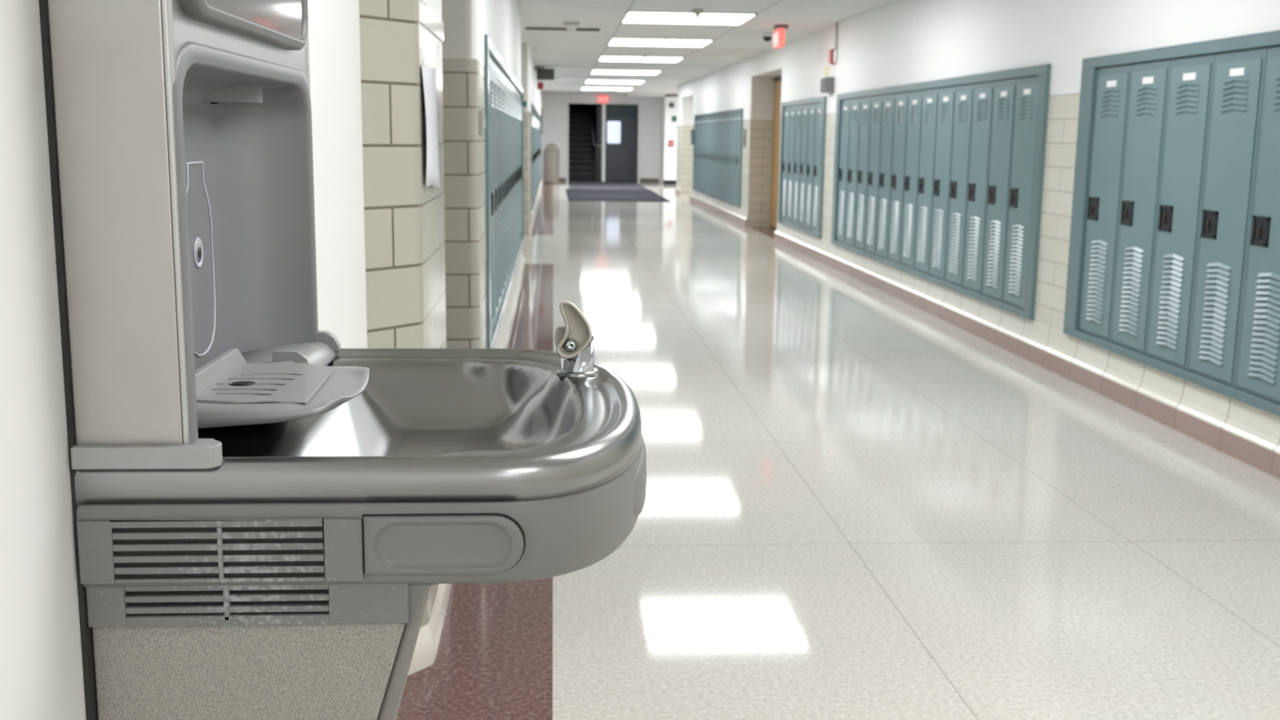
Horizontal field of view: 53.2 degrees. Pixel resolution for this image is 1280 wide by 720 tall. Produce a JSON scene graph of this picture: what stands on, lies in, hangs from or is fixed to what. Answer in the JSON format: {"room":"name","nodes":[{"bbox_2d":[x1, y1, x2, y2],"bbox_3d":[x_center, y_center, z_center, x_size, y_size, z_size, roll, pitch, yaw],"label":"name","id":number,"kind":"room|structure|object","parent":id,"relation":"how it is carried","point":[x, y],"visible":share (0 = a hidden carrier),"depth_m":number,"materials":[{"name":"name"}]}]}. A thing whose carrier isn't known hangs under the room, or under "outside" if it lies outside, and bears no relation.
{"room":"school corridor","nodes":[
{"label":"school corridor","id":0,"kind":"room"},
{"bbox_2d":[0,0,367,719],"bbox_3d":[-0.937,0.671,-1.050,1.189,1.556,7.830,0,10,-4],"label":"wall","id":1,"kind":"structure","parent":0,"point":[42,669],"depth_m":1.03,"materials":[{"name":"white paint"}]},
{"bbox_2d":[39,0,646,719],"bbox_3d":[-0.250,0.029,1.399,0.512,1.095,0.618,0,10,-4],"label":"fountain","id":2,"kind":"object","parent":1,"relation":"attached to","point":[268,511],"visible":1,"depth_m":1.13,"materials":[{"name":"silver metal"}]},
{"bbox_2d":[76,517,364,584],"bbox_3d":[-0.362,0.165,1.108,0.240,0.057,0.009,0,10,-4],"label":"vent grille","id":3,"kind":"object","parent":2,"relation":"attached to","point":[110,550],"depth_m":1.11,"materials":[{"name":"metal"}]},
{"bbox_2d":[85,583,408,627],"bbox_3d":[-0.345,0.213,1.127,0.278,0.044,0.006,0,10,-4],"label":"vent grille","id":4,"kind":"object","parent":2,"relation":"attached to","point":[107,605],"depth_m":1.13,"materials":[{"name":"metal"}]},
{"bbox_2d":[195,348,368,428],"bbox_3d":[-0.364,0.025,1.316,0.158,0.049,0.271,0,10,-4],"label":"drip tray","id":5,"kind":"object","parent":2,"relation":"on","point":[231,391],"depth_m":1.27,"materials":[{"name":"grey plastic"}]},
{"bbox_2d":[75,347,641,503],"bbox_3d":[-0.252,0.073,1.410,0.502,0.087,0.610,0,10,-4],"label":"basin","id":6,"kind":"object","parent":2,"relation":"in","point":[427,425],"depth_m":1.24,"materials":[{"name":"silver metal"}]},
{"bbox_2d":[359,0,446,627],"bbox_3d":[-1.165,-0.500,3.123,1.298,2.420,0.805,0,10,-4],"label":"wall pillar","id":7,"kind":"structure","parent":0,"point":[404,218],"depth_m":2.86,"materials":[{"name":"beige brick"}]},
{"bbox_2d":[407,583,452,675],"bbox_3d":[-0.548,0.645,3.357,0.111,0.100,0.829,1,10,2],"label":"baseboard","id":8,"kind":"structure","parent":7,"relation":"attached to","point":[424,656],"depth_m":3.12,"materials":[{"name":"white"}]},
{"bbox_2d":[421,64,439,187],"bbox_3d":[-0.500,-0.554,3.059,0.010,0.295,0.290,0,10,-3],"label":"paper sign","id":9,"kind":"object","parent":7,"relation":"attached to","point":[433,176],"visible":1,"depth_m":3.08,"materials":[{"name":"white paper"}]},
{"bbox_2d":[441,0,486,348],"bbox_3d":[-1.322,-0.902,5.415,1.295,2.420,0.570,0,10,-4],"label":"wall","id":10,"kind":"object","parent":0,"point":[463,44],"visible":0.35,"depth_m":5.22,"materials":[{"name":"beige brick"}]},
{"bbox_2d":[479,110,485,134],"bbox_3d":[-0.653,-0.986,5.303,0.024,0.100,0.110,0,10,-4],"label":"wall plate","id":11,"kind":"object","parent":10,"relation":"attached to","point":[482,119],"visible":1,"depth_m":5.25,"materials":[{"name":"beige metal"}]},
{"bbox_2d":[484,0,542,348],"bbox_3d":[-2.291,-3.413,19.716,1.298,2.420,32.965,0,10,-4],"label":"wall","id":12,"kind":"structure","parent":0,"point":[502,18],"depth_m":12.03,"materials":[{"name":"white paint"}]},
{"bbox_2d":[417,0,444,42],"bbox_3d":[-0.565,-0.839,3.167,0.104,0.055,0.620,0,10,-4],"label":"trim","id":13,"kind":"structure","parent":12,"relation":"attached to","point":[428,18],"depth_m":3.10,"materials":[{"name":"white paint"}]},
{"bbox_2d":[488,62,492,324],"bbox_3d":[-0.870,-0.771,6.123,0.309,1.375,0.413,0,10,-4],"label":"locker","id":14,"kind":"object","parent":12,"relation":"attached to","point":[489,63],"visible":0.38,"depth_m":6.25,"materials":[{"name":"teal"}]},
{"bbox_2d":[488,55,496,331],"bbox_3d":[-0.898,-0.843,6.532,0.309,1.375,0.413,0,10,-4],"label":"locker","id":15,"kind":"object","parent":12,"relation":"attached to","point":[491,60],"visible":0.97,"depth_m":6.50,"materials":[{"name":"teal metal"}]},
{"bbox_2d":[493,61,499,319],"bbox_3d":[-0.926,-0.914,6.941,0.309,1.375,0.413,0,10,-4],"label":"locker","id":16,"kind":"object","parent":12,"relation":"attached to","point":[495,86],"visible":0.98,"depth_m":6.89,"materials":[{"name":"teal metal"}]},
{"bbox_2d":[496,65,502,308],"bbox_3d":[-0.954,-0.986,7.351,0.309,1.375,0.413,0,10,-4],"label":"locker","id":17,"kind":"object","parent":12,"relation":"attached to","point":[499,88],"visible":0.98,"depth_m":7.30,"materials":[{"name":"teal metal"}]},
{"bbox_2d":[499,69,505,300],"bbox_3d":[-0.981,-1.058,7.760,0.309,1.375,0.413,0,10,-4],"label":"locker","id":18,"kind":"object","parent":12,"relation":"attached to","point":[503,246],"visible":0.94,"depth_m":7.74,"materials":[{"name":"teal"}]},
{"bbox_2d":[484,34,524,348],"bbox_3d":[-0.935,-1.317,9.199,0.036,1.475,6.900,0,10,-4],"label":"surround","id":19,"kind":"object","parent":12,"relation":"attached to","point":[491,50],"visible":0.5,"depth_m":5.93,"materials":[{"name":"teal metal"}]},
{"bbox_2d":[502,71,507,290],"bbox_3d":[-1.009,-1.130,8.169,0.309,1.375,0.413,0,10,-4],"label":"locker","id":20,"kind":"object","parent":12,"relation":"attached to","point":[504,105],"visible":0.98,"depth_m":8.14,"materials":[{"name":"teal"}]},
{"bbox_2d":[505,75,509,282],"bbox_3d":[-1.037,-1.202,8.578,0.309,1.375,0.413,0,10,-4],"label":"locker","id":21,"kind":"object","parent":12,"relation":"attached to","point":[506,83],"visible":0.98,"depth_m":8.56,"materials":[{"name":"teal"}]},
{"bbox_2d":[506,78,511,277],"bbox_3d":[-1.065,-1.273,8.987,0.309,1.375,0.413,0,10,-4],"label":"locker","id":22,"kind":"object","parent":12,"relation":"attached to","point":[508,80],"visible":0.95,"depth_m":8.92,"materials":[{"name":"teal"}]},
{"bbox_2d":[509,81,513,269],"bbox_3d":[-1.092,-1.345,9.396,0.309,1.375,0.413,0,10,-4],"label":"locker","id":23,"kind":"object","parent":12,"relation":"attached to","point":[511,99],"visible":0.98,"depth_m":9.37,"materials":[{"name":"teal"}]},
{"bbox_2d":[511,83,515,264],"bbox_3d":[-1.120,-1.417,9.805,0.309,1.375,0.413,0,10,-4],"label":"locker","id":24,"kind":"object","parent":12,"relation":"attached to","point":[513,100],"visible":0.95,"depth_m":9.78,"materials":[{"name":"teal"}]},
{"bbox_2d":[512,85,516,258],"bbox_3d":[-1.148,-1.489,10.214,0.309,1.375,0.413,0,10,-4],"label":"locker","id":25,"kind":"object","parent":12,"relation":"attached to","point":[514,102],"visible":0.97,"depth_m":10.19,"materials":[{"name":"teal"}]},
{"bbox_2d":[514,87,517,253],"bbox_3d":[-1.176,-1.561,10.623,0.309,1.375,0.413,0,10,-4],"label":"locker","id":26,"kind":"object","parent":12,"relation":"attached to","point":[516,104],"visible":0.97,"depth_m":10.60,"materials":[{"name":"teal"}]},
{"bbox_2d":[515,89,519,251],"bbox_3d":[-1.203,-1.632,11.032,0.309,1.375,0.413,0,10,-4],"label":"locker","id":27,"kind":"object","parent":12,"relation":"attached to","point":[517,195],"visible":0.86,"depth_m":10.99,"materials":[{"name":"teal"}]},
{"bbox_2d":[494,177,542,348],"bbox_3d":[-1.722,-2.423,20.776,0.056,0.120,31.300,0,10,-4],"label":"baseboard","id":28,"kind":"structure","parent":12,"relation":"attached to","point":[501,343],"depth_m":9.52,"materials":[{"name":"white"}]},
{"bbox_2d":[517,91,519,245],"bbox_3d":[-1.231,-1.704,11.441,0.309,1.375,0.413,0,10,-4],"label":"locker","id":29,"kind":"object","parent":12,"relation":"attached to","point":[518,111],"visible":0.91,"depth_m":11.42,"materials":[{"name":"teal"}]},
{"bbox_2d":[518,92,521,240],"bbox_3d":[-1.259,-1.776,11.850,0.309,1.375,0.413,0,10,-4],"label":"locker","id":30,"kind":"object","parent":12,"relation":"attached to","point":[520,191],"visible":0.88,"depth_m":11.80,"materials":[{"name":"teal"}]},
{"bbox_2d":[520,94,522,238],"bbox_3d":[-1.287,-1.848,12.259,0.309,1.375,0.413,0,10,-4],"label":"locker","id":31,"kind":"object","parent":12,"relation":"attached to","point":[521,110],"visible":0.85,"depth_m":12.27,"materials":[{"name":"teal"}]},
{"bbox_2d":[531,102,541,210],"bbox_3d":[-1.957,-3.960,24.255,0.036,1.475,13.300,0,10,-4],"label":"surround","id":32,"kind":"object","parent":12,"relation":"attached to","point":[533,108],"visible":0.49,"depth_m":20.04,"materials":[{"name":"teal"}]},
{"bbox_2d":[534,66,554,79],"bbox_3d":[-1.604,-4.817,21.442,0.334,0.220,0.180,0,10,-4],"label":"wall speaker","id":33,"kind":"object","parent":12,"relation":"attached to","point":[542,73],"visible":1,"depth_m":21.36,"materials":[{"name":"grey"}]},
{"bbox_2d":[568,174,636,182],"bbox_3d":[-0.978,-5.628,39.495,3.200,0.012,6.100,0,10,-4],"label":"floor","id":34,"kind":"structure","parent":0,"point":[569,180],"depth_m":36.60,"materials":[{"name":"grey"}]},
{"bbox_2d":[568,108,595,179],"bbox_3d":[-1.979,-6.665,39.210,1.120,2.104,3.290,0,10,-4],"label":"staircase","id":35,"kind":"structure","parent":34,"relation":"on","point":[581,162],"depth_m":38.96,"materials":[{"name":"grey"}]},
{"bbox_2d":[589,104,595,179],"bbox_3d":[-1.435,-6.575,38.448,0.119,2.226,2.595,0,10,-7],"label":"handrail","id":36,"kind":"object","parent":34,"relation":"on","point":[590,107],"visible":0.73,"depth_m":38.30,"materials":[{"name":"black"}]},
{"bbox_2d":[568,103,637,174],"bbox_3d":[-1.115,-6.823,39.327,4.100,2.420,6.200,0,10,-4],"label":"door frame","id":37,"kind":"structure","parent":0,"point":[585,106],"depth_m":42.11,"materials":[{"name":"grey"}]},
{"bbox_2d":[542,93,677,182],"bbox_3d":[-0.154,-6.270,36.233,7.800,2.420,0.200,0,10,-4],"label":"wall","id":38,"kind":"structure","parent":0,"point":[553,105],"depth_m":36.01,"materials":[{"name":"white paint"}]},
{"bbox_2d":[566,101,639,182],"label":"door","id":39,"kind":"structure","parent":38,"relation":"in","point":[618,123],"depth_m":36.22,"materials":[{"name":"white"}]},
{"bbox_2d":[559,177,658,182],"bbox_3d":[-0.899,-5.114,36.274,2.880,0.110,0.020,0,10,-4],"label":"baseboard","id":40,"kind":"structure","parent":38,"relation":"attached to","point":[642,180],"depth_m":36.33,"materials":[{"name":"brown"}]},
{"bbox_2d":[624,93,677,97],"bbox_3d":[0.294,-7.293,35.270,1.360,0.060,1.400,0,10,-4],"label":"trim","id":41,"kind":"structure","parent":38,"relation":"attached to","point":[638,95],"depth_m":34.60,"materials":[{"name":"white paint"}]},
{"bbox_2d":[659,93,677,183],"bbox_3d":[0.788,-6.131,35.508,0.340,2.420,1.400,0,10,-4],"label":"pier","id":42,"kind":"object","parent":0,"point":[668,155],"visible":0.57,"depth_m":34.90,"materials":[{"name":"white paint"}]},
{"bbox_2d":[516,0,893,95],"bbox_3d":[1.010,-4.543,19.113,7.800,0.100,49.000,0,10,-4],"label":"ceiling","id":43,"kind":"structure","parent":0,"point":[573,55],"depth_m":14.51,"materials":[{"name":"tile"}]},
{"bbox_2d":[525,26,599,31],"bbox_3d":[-0.833,-3.564,13.764,0.808,0.034,0.031,-1,10,-11],"label":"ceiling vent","id":44,"kind":"object","parent":43,"relation":"attached to","point":[526,28],"visible":1,"depth_m":13.74,"materials":[{"name":"grey"}]},
{"bbox_2d":[563,22,579,30],"bbox_3d":[-0.705,-3.433,13.137,0.160,0.074,0.160,0,10,-4],"label":"junction box","id":45,"kind":"object","parent":43,"relation":"attached to","point":[570,25],"visible":1,"depth_m":13.09,"materials":[{"name":"beige"}]},
{"bbox_2d":[581,87,632,90],"bbox_3d":[-0.812,-6.593,31.044,1.220,0.013,1.320,0,10,-4],"label":"recessed light","id":46,"kind":"object","parent":43,"relation":"in","point":[582,88],"visible":1,"depth_m":30.89,"materials":[{"name":"white"}]},
{"bbox_2d":[584,80,644,84],"bbox_3d":[-0.546,-5.903,27.113,1.220,0.013,1.320,0,10,-4],"label":"recessed light","id":47,"kind":"object","parent":43,"relation":"in","point":[586,81],"visible":1,"depth_m":26.99,"materials":[{"name":"white"}]},
{"bbox_2d":[590,69,662,75],"bbox_3d":[-0.266,-5.178,22.986,1.220,0.013,1.320,0,10,-4],"label":"recessed light","id":48,"kind":"object","parent":43,"relation":"in","point":[593,71],"visible":1,"depth_m":22.86,"materials":[{"name":"white"}]},
{"bbox_2d":[597,55,684,62],"bbox_3d":[0.001,-4.488,19.055,1.220,0.013,1.120,0,10,-4],"label":"recessed light","id":49,"kind":"object","parent":43,"relation":"in","point":[602,58],"visible":1,"depth_m":18.94,"materials":[{"name":"white"}]},
{"bbox_2d":[607,37,714,47],"bbox_3d":[0.231,-3.893,15.664,1.220,0.013,1.120,0,10,-4],"label":"recessed light","id":50,"kind":"object","parent":43,"relation":"in","point":[613,41],"visible":1,"depth_m":15.57,"materials":[{"name":"white plastic"}]},
{"bbox_2d":[620,10,757,25],"bbox_3d":[0.451,-3.324,12.421,1.220,0.013,1.120,0,10,-4],"label":"recessed light","id":51,"kind":"object","parent":43,"relation":"in","point":[630,16],"visible":1,"depth_m":12.34,"materials":[{"name":"white plastic"}]},
{"bbox_2d":[760,32,773,41],"bbox_3d":[1.408,-3.566,14.123,0.140,0.097,0.140,0,10,-4],"label":"security camera","id":52,"kind":"object","parent":43,"relation":"attached to","point":[766,36],"visible":1,"depth_m":14.08,"materials":[{"name":"white"}]},
{"bbox_2d":[773,24,788,48],"bbox_3d":[1.448,-3.336,13.168,0.120,0.219,0.300,0,10,-4],"label":"exit sign","id":53,"kind":"object","parent":43,"relation":"hanging from","point":[779,29],"visible":1,"depth_m":13.05,"materials":[{"name":"red"}]},
{"bbox_2d":[395,181,1279,719],"bbox_3d":[0.978,-2.110,19.538,7.800,0.001,49.000,0,10,-4],"label":"floor","id":54,"kind":"structure","parent":0,"point":[860,504],"depth_m":4.21,"materials":[{"name":"white tile"}]},
{"bbox_2d":[543,143,559,182],"bbox_3d":[-2.409,-5.364,34.815,0.444,1.063,0.444,0,10,-4],"label":"trash can","id":55,"kind":"object","parent":54,"relation":"on","point":[551,151],"visible":1,"depth_m":34.66,"materials":[{"name":"beige plastic"}]},
{"bbox_2d":[568,181,648,189],"bbox_3d":[-0.895,-4.601,33.627,1.890,0.010,5.300,0,10,-4],"label":"entrance mat","id":56,"kind":"object","parent":54,"relation":"on","point":[574,184],"visible":0.98,"depth_m":33.32,"materials":[{"name":"grey carpet"}]},
{"bbox_2d":[565,188,671,201],"bbox_3d":[-0.588,-3.652,28.218,2.050,0.010,5.600,0,10,-4],"label":"entrance mat","id":57,"kind":"object","parent":54,"relation":"on","point":[573,194],"visible":1,"depth_m":27.69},
{"bbox_2d":[675,0,1279,331],"bbox_3d":[2.237,-2.059,12.306,0.470,2.420,34.600,0,10,-4],"label":"wall","id":58,"kind":"structure","parent":0,"point":[895,42],"depth_m":8.61,"materials":[{"name":"white paint"}]},
{"bbox_2d":[694,117,698,188],"bbox_3d":[1.258,-4.085,25.256,0.309,1.375,0.413,0,10,-4],"label":"locker","id":59,"kind":"object","parent":58,"relation":"attached to","point":[697,118],"visible":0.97,"depth_m":25.18,"materials":[{"name":"teal"}]},
{"bbox_2d":[697,117,701,189],"bbox_3d":[1.286,-4.013,24.847,0.309,1.375,0.413,0,10,-4],"label":"locker","id":60,"kind":"object","parent":58,"relation":"attached to","point":[700,118],"visible":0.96,"depth_m":24.80,"materials":[{"name":"teal"}]},
{"bbox_2d":[699,117,703,190],"bbox_3d":[1.314,-3.941,24.438,0.309,1.375,0.413,0,10,-4],"label":"locker","id":61,"kind":"object","parent":58,"relation":"attached to","point":[702,118],"visible":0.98,"depth_m":24.39,"materials":[{"name":"teal"}]},
{"bbox_2d":[702,116,706,191],"bbox_3d":[1.341,-3.869,24.029,0.309,1.375,0.413,0,10,-4],"label":"locker","id":62,"kind":"object","parent":58,"relation":"attached to","point":[704,117],"visible":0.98,"depth_m":23.95,"materials":[{"name":"teal"}]},
{"bbox_2d":[704,116,708,192],"bbox_3d":[1.369,-3.797,23.620,0.309,1.375,0.413,0,10,-4],"label":"locker","id":63,"kind":"object","parent":58,"relation":"attached to","point":[707,117],"visible":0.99,"depth_m":23.56,"materials":[{"name":"teal"}]},
{"bbox_2d":[706,115,711,193],"bbox_3d":[1.397,-3.726,23.210,0.309,1.375,0.413,0,10,-4],"label":"locker","id":64,"kind":"object","parent":58,"relation":"attached to","point":[709,117],"visible":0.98,"depth_m":23.19,"materials":[{"name":"teal"}]},
{"bbox_2d":[709,115,714,194],"bbox_3d":[1.425,-3.654,22.801,0.309,1.375,0.413,0,10,-4],"label":"locker","id":65,"kind":"object","parent":58,"relation":"attached to","point":[712,117],"visible":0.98,"depth_m":22.73,"materials":[{"name":"teal"}]},
{"bbox_2d":[712,115,717,195],"bbox_3d":[1.452,-3.582,22.392,0.309,1.375,0.413,0,10,-4],"label":"locker","id":66,"kind":"object","parent":58,"relation":"attached to","point":[715,117],"visible":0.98,"depth_m":22.37,"materials":[{"name":"teal"}]},
{"bbox_2d":[715,115,719,196],"bbox_3d":[1.480,-3.510,21.983,0.309,1.375,0.413,0,10,-4],"label":"locker","id":67,"kind":"object","parent":58,"relation":"attached to","point":[718,116],"visible":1,"depth_m":21.93,"materials":[{"name":"teal"}]},
{"bbox_2d":[693,108,743,207],"bbox_3d":[1.309,-3.591,22.384,0.036,1.475,6.480,0,10,-4],"label":"surround","id":68,"kind":"object","parent":58,"relation":"attached to","point":[738,110],"visible":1,"depth_m":20.20,"materials":[{"name":"teal"}]},
{"bbox_2d":[718,115,723,197],"bbox_3d":[1.508,-3.438,21.574,0.309,1.375,0.413,0,10,-4],"label":"locker","id":69,"kind":"object","parent":58,"relation":"attached to","point":[721,116],"visible":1,"depth_m":21.51,"materials":[{"name":"teal"}]},
{"bbox_2d":[721,114,727,199],"bbox_3d":[1.536,-3.366,21.165,0.309,1.375,0.413,0,10,-4],"label":"locker","id":70,"kind":"object","parent":58,"relation":"attached to","point":[724,144],"visible":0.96,"depth_m":21.09,"materials":[{"name":"teal"}]},
{"bbox_2d":[724,113,730,199],"bbox_3d":[1.563,-3.295,20.756,0.309,1.375,0.413,0,10,-4],"label":"locker","id":71,"kind":"object","parent":58,"relation":"attached to","point":[728,117],"visible":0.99,"depth_m":20.70,"materials":[{"name":"teal"}]},
{"bbox_2d":[728,113,733,201],"bbox_3d":[1.591,-3.223,20.346,0.309,1.375,0.413,0,10,-4],"label":"locker","id":72,"kind":"object","parent":58,"relation":"attached to","point":[731,121],"visible":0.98,"depth_m":20.31,"materials":[{"name":"teal"}]},
{"bbox_2d":[731,112,737,203],"bbox_3d":[1.619,-3.151,19.937,0.309,1.375,0.413,0,10,-4],"label":"locker","id":73,"kind":"object","parent":58,"relation":"attached to","point":[735,115],"visible":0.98,"depth_m":19.86,"materials":[{"name":"teal"}]},
{"bbox_2d":[735,112,740,204],"bbox_3d":[1.647,-3.079,19.528,0.309,1.375,0.413,0,10,-4],"label":"locker","id":74,"kind":"object","parent":58,"relation":"attached to","point":[739,113],"visible":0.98,"depth_m":19.58,"materials":[{"name":"teal"}]},
{"bbox_2d":[769,75,782,228],"bbox_3d":[1.978,-2.849,17.672,0.130,2.122,1.643,0,10,-4],"label":"door","id":75,"kind":"structure","parent":58,"relation":"in","point":[777,86],"depth_m":18.14,"materials":[{"name":"brown wood"}]},
{"bbox_2d":[781,106,790,222],"bbox_3d":[1.915,-2.386,15.577,0.309,1.375,0.382,0,10,-4],"label":"locker","id":76,"kind":"object","parent":58,"relation":"attached to","point":[787,109],"visible":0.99,"depth_m":15.54,"materials":[{"name":"teal"}]},
{"bbox_2d":[786,105,796,223],"bbox_3d":[1.940,-2.319,15.199,0.309,1.375,0.382,0,10,-4],"label":"locker","id":77,"kind":"object","parent":58,"relation":"attached to","point":[793,108],"visible":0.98,"depth_m":15.16,"materials":[{"name":"teal metal"}]},
{"bbox_2d":[792,105,802,226],"bbox_3d":[1.966,-2.253,14.820,0.309,1.375,0.382,0,10,-4],"label":"locker","id":78,"kind":"object","parent":58,"relation":"attached to","point":[799,108],"visible":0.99,"depth_m":14.78,"materials":[{"name":"teal metal"}]},
{"bbox_2d":[777,96,826,238],"bbox_3d":[1.836,-2.228,14.620,0.036,1.475,2.540,0,10,-4],"label":"surround","id":79,"kind":"object","parent":58,"relation":"attached to","point":[823,99],"visible":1,"depth_m":13.67,"materials":[{"name":"teal metal"}]},
{"bbox_2d":[798,103,809,228],"bbox_3d":[1.992,-2.186,14.442,0.309,1.375,0.382,0,10,-4],"label":"locker","id":80,"kind":"object","parent":58,"relation":"attached to","point":[805,126],"visible":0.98,"depth_m":14.41,"materials":[{"name":"teal metal"}]},
{"bbox_2d":[804,102,816,231],"bbox_3d":[2.018,-2.120,14.063,0.309,1.375,0.382,0,10,-4],"label":"locker","id":81,"kind":"object","parent":58,"relation":"attached to","point":[812,107],"visible":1,"depth_m":14.01,"materials":[{"name":"teal metal"}]},
{"bbox_2d":[812,102,822,232],"bbox_3d":[2.043,-2.054,13.685,0.309,1.375,0.382,0,10,-4],"label":"locker","id":82,"kind":"object","parent":58,"relation":"attached to","point":[819,105],"visible":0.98,"depth_m":13.70,"materials":[{"name":"teal metal"}]},
{"bbox_2d":[820,76,834,93],"bbox_3d":[1.907,-2.800,13.008,0.094,0.150,0.260,0,10,-4],"label":"wall speaker","id":83,"kind":"object","parent":58,"relation":"attached to","point":[827,83],"visible":1,"depth_m":12.89,"materials":[{"name":"grey metal"}]},
{"bbox_2d":[827,22,838,64],"bbox_3d":[1.942,-3.177,12.818,0.050,0.398,0.230,0,10,-4],"label":"fire alarm","id":84,"kind":"object","parent":58,"relation":"attached to","point":[833,53],"visible":1,"depth_m":12.76,"materials":[{"name":"red plastic"}]},
{"bbox_2d":[836,98,851,243],"bbox_3d":[2.126,-1.839,12.463,0.309,1.375,0.398,0,10,-4],"label":"locker","id":85,"kind":"object","parent":58,"relation":"attached to","point":[846,104],"visible":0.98,"depth_m":12.43,"materials":[{"name":"teal metal"}]},
{"bbox_2d":[845,97,861,247],"bbox_3d":[2.153,-1.770,12.069,0.309,1.375,0.398,0,10,-4],"label":"locker","id":86,"kind":"object","parent":58,"relation":"attached to","point":[855,108],"visible":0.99,"depth_m":12.03,"materials":[{"name":"teal metal"}]},
{"bbox_2d":[855,96,871,250],"bbox_3d":[2.180,-1.700,11.674,0.309,1.375,0.399,0,10,-4],"label":"locker","id":87,"kind":"object","parent":58,"relation":"attached to","point":[866,102],"visible":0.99,"depth_m":11.64,"materials":[{"name":"teal metal"}]},
{"bbox_2d":[865,94,883,254],"bbox_3d":[2.206,-1.631,11.280,0.309,1.375,0.398,0,10,-4],"label":"locker","id":88,"kind":"object","parent":58,"relation":"attached to","point":[877,100],"visible":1,"depth_m":11.23,"materials":[{"name":"teal metal"}]},
{"bbox_2d":[876,93,895,259],"bbox_3d":[2.233,-1.562,10.885,0.309,1.375,0.398,0,10,-4],"label":"locker","id":89,"kind":"object","parent":58,"relation":"attached to","point":[889,100],"visible":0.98,"depth_m":10.85,"materials":[{"name":"teal metal"}]},
{"bbox_2d":[888,91,909,263],"bbox_3d":[2.260,-1.493,10.490,0.309,1.375,0.398,0,10,-4],"label":"locker","id":90,"kind":"object","parent":58,"relation":"attached to","point":[901,112],"visible":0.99,"depth_m":10.46,"materials":[{"name":"teal metal"}]},
{"bbox_2d":[901,89,923,268],"bbox_3d":[2.287,-1.423,10.096,0.309,1.375,0.398,0,10,-4],"label":"locker","id":91,"kind":"object","parent":58,"relation":"attached to","point":[913,149],"visible":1,"depth_m":10.06,"materials":[{"name":"teal metal"}]},
{"bbox_2d":[914,88,938,274],"bbox_3d":[2.314,-1.354,9.701,0.309,1.375,0.398,0,10,-4],"label":"locker","id":92,"kind":"object","parent":58,"relation":"attached to","point":[931,96],"visible":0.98,"depth_m":9.67,"materials":[{"name":"teal metal"}]},
{"bbox_2d":[831,63,1051,319],"bbox_3d":[2.142,-1.435,10.105,0.036,1.475,5.490,0,10,-4],"label":"surround","id":93,"kind":"object","parent":58,"relation":"attached to","point":[1043,71],"visible":1,"depth_m":7.87,"materials":[{"name":"teal metal"}]},
{"bbox_2d":[929,85,955,279],"bbox_3d":[2.340,-1.285,9.306,0.309,1.375,0.398,0,10,-4],"label":"locker","id":94,"kind":"object","parent":58,"relation":"attached to","point":[946,105],"visible":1,"depth_m":9.26,"materials":[{"name":"teal metal"}]},
{"bbox_2d":[945,83,974,287],"bbox_3d":[2.367,-1.216,8.912,0.309,1.375,0.399,0,10,-4],"label":"locker","id":95,"kind":"object","parent":58,"relation":"attached to","point":[964,99],"visible":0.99,"depth_m":8.87,"materials":[{"name":"teal metal"}]},
{"bbox_2d":[675,182,1279,479],"bbox_3d":[1.973,-0.982,12.477,0.032,0.232,34.600,0,10,-4],"label":"baseboard","id":96,"kind":"structure","parent":58,"relation":"attached to","point":[1247,433],"depth_m":6.84,"materials":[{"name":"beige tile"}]},
{"bbox_2d":[963,80,995,293],"bbox_3d":[2.394,-1.146,8.517,0.309,1.375,0.398,0,10,-4],"label":"locker","id":97,"kind":"object","parent":58,"relation":"attached to","point":[984,92],"visible":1,"depth_m":8.49,"materials":[{"name":"teal metal"}]},
{"bbox_2d":[982,78,1017,302],"bbox_3d":[2.421,-1.077,8.123,0.309,1.375,0.398,0,10,-4],"label":"locker","id":98,"kind":"object","parent":58,"relation":"attached to","point":[1005,91],"visible":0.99,"depth_m":8.08,"materials":[{"name":"teal metal"}]},
{"bbox_2d":[1003,75,1038,309],"bbox_3d":[2.447,-1.008,7.728,0.309,1.375,0.398,0,10,-4],"label":"locker","id":99,"kind":"object","parent":58,"relation":"attached to","point":[1027,87],"visible":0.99,"depth_m":7.71,"materials":[{"name":"teal metal"}]},
{"bbox_2d":[1078,64,1132,341],"bbox_3d":[2.526,-0.806,6.576,0.309,1.375,0.399,0,10,-4],"label":"locker","id":100,"kind":"object","parent":58,"relation":"attached to","point":[1113,82],"visible":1,"depth_m":6.54,"materials":[{"name":"teal metal"}]},
{"bbox_2d":[1111,59,1171,355],"bbox_3d":[2.552,-0.736,6.181,0.309,1.375,0.399,0,10,-4],"label":"locker","id":101,"kind":"object","parent":58,"relation":"attached to","point":[1149,81],"visible":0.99,"depth_m":6.14,"materials":[{"name":"teal metal"}]},
{"bbox_2d":[1062,30,1279,416],"bbox_3d":[2.449,-0.643,5.594,0.036,1.475,2.690,0,10,-4],"label":"surround","id":102,"kind":"object","parent":58,"relation":"attached to","point":[1090,66],"visible":1,"depth_m":6.60,"materials":[{"name":"teal metal"}]},
{"bbox_2d":[1146,53,1215,369],"bbox_3d":[2.579,-0.667,5.786,0.309,1.375,0.399,0,10,-4],"label":"locker","id":103,"kind":"object","parent":58,"relation":"attached to","point":[1191,78],"visible":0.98,"depth_m":5.75,"materials":[{"name":"teal metal"}]},
{"bbox_2d":[1187,47,1267,387],"bbox_3d":[2.606,-0.598,5.391,0.309,1.375,0.399,0,10,-4],"label":"locker","id":104,"kind":"object","parent":58,"relation":"attached to","point":[1238,82],"visible":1,"depth_m":5.36,"materials":[{"name":"teal metal"}]},
{"bbox_2d":[1235,45,1279,404],"bbox_3d":[2.633,-0.528,4.996,0.309,1.375,0.399,0,10,-4],"label":"locker","id":105,"kind":"object","parent":58,"relation":"attached to","point":[1258,370],"visible":1,"depth_m":5.06,"materials":[{"name":"teal metal"}]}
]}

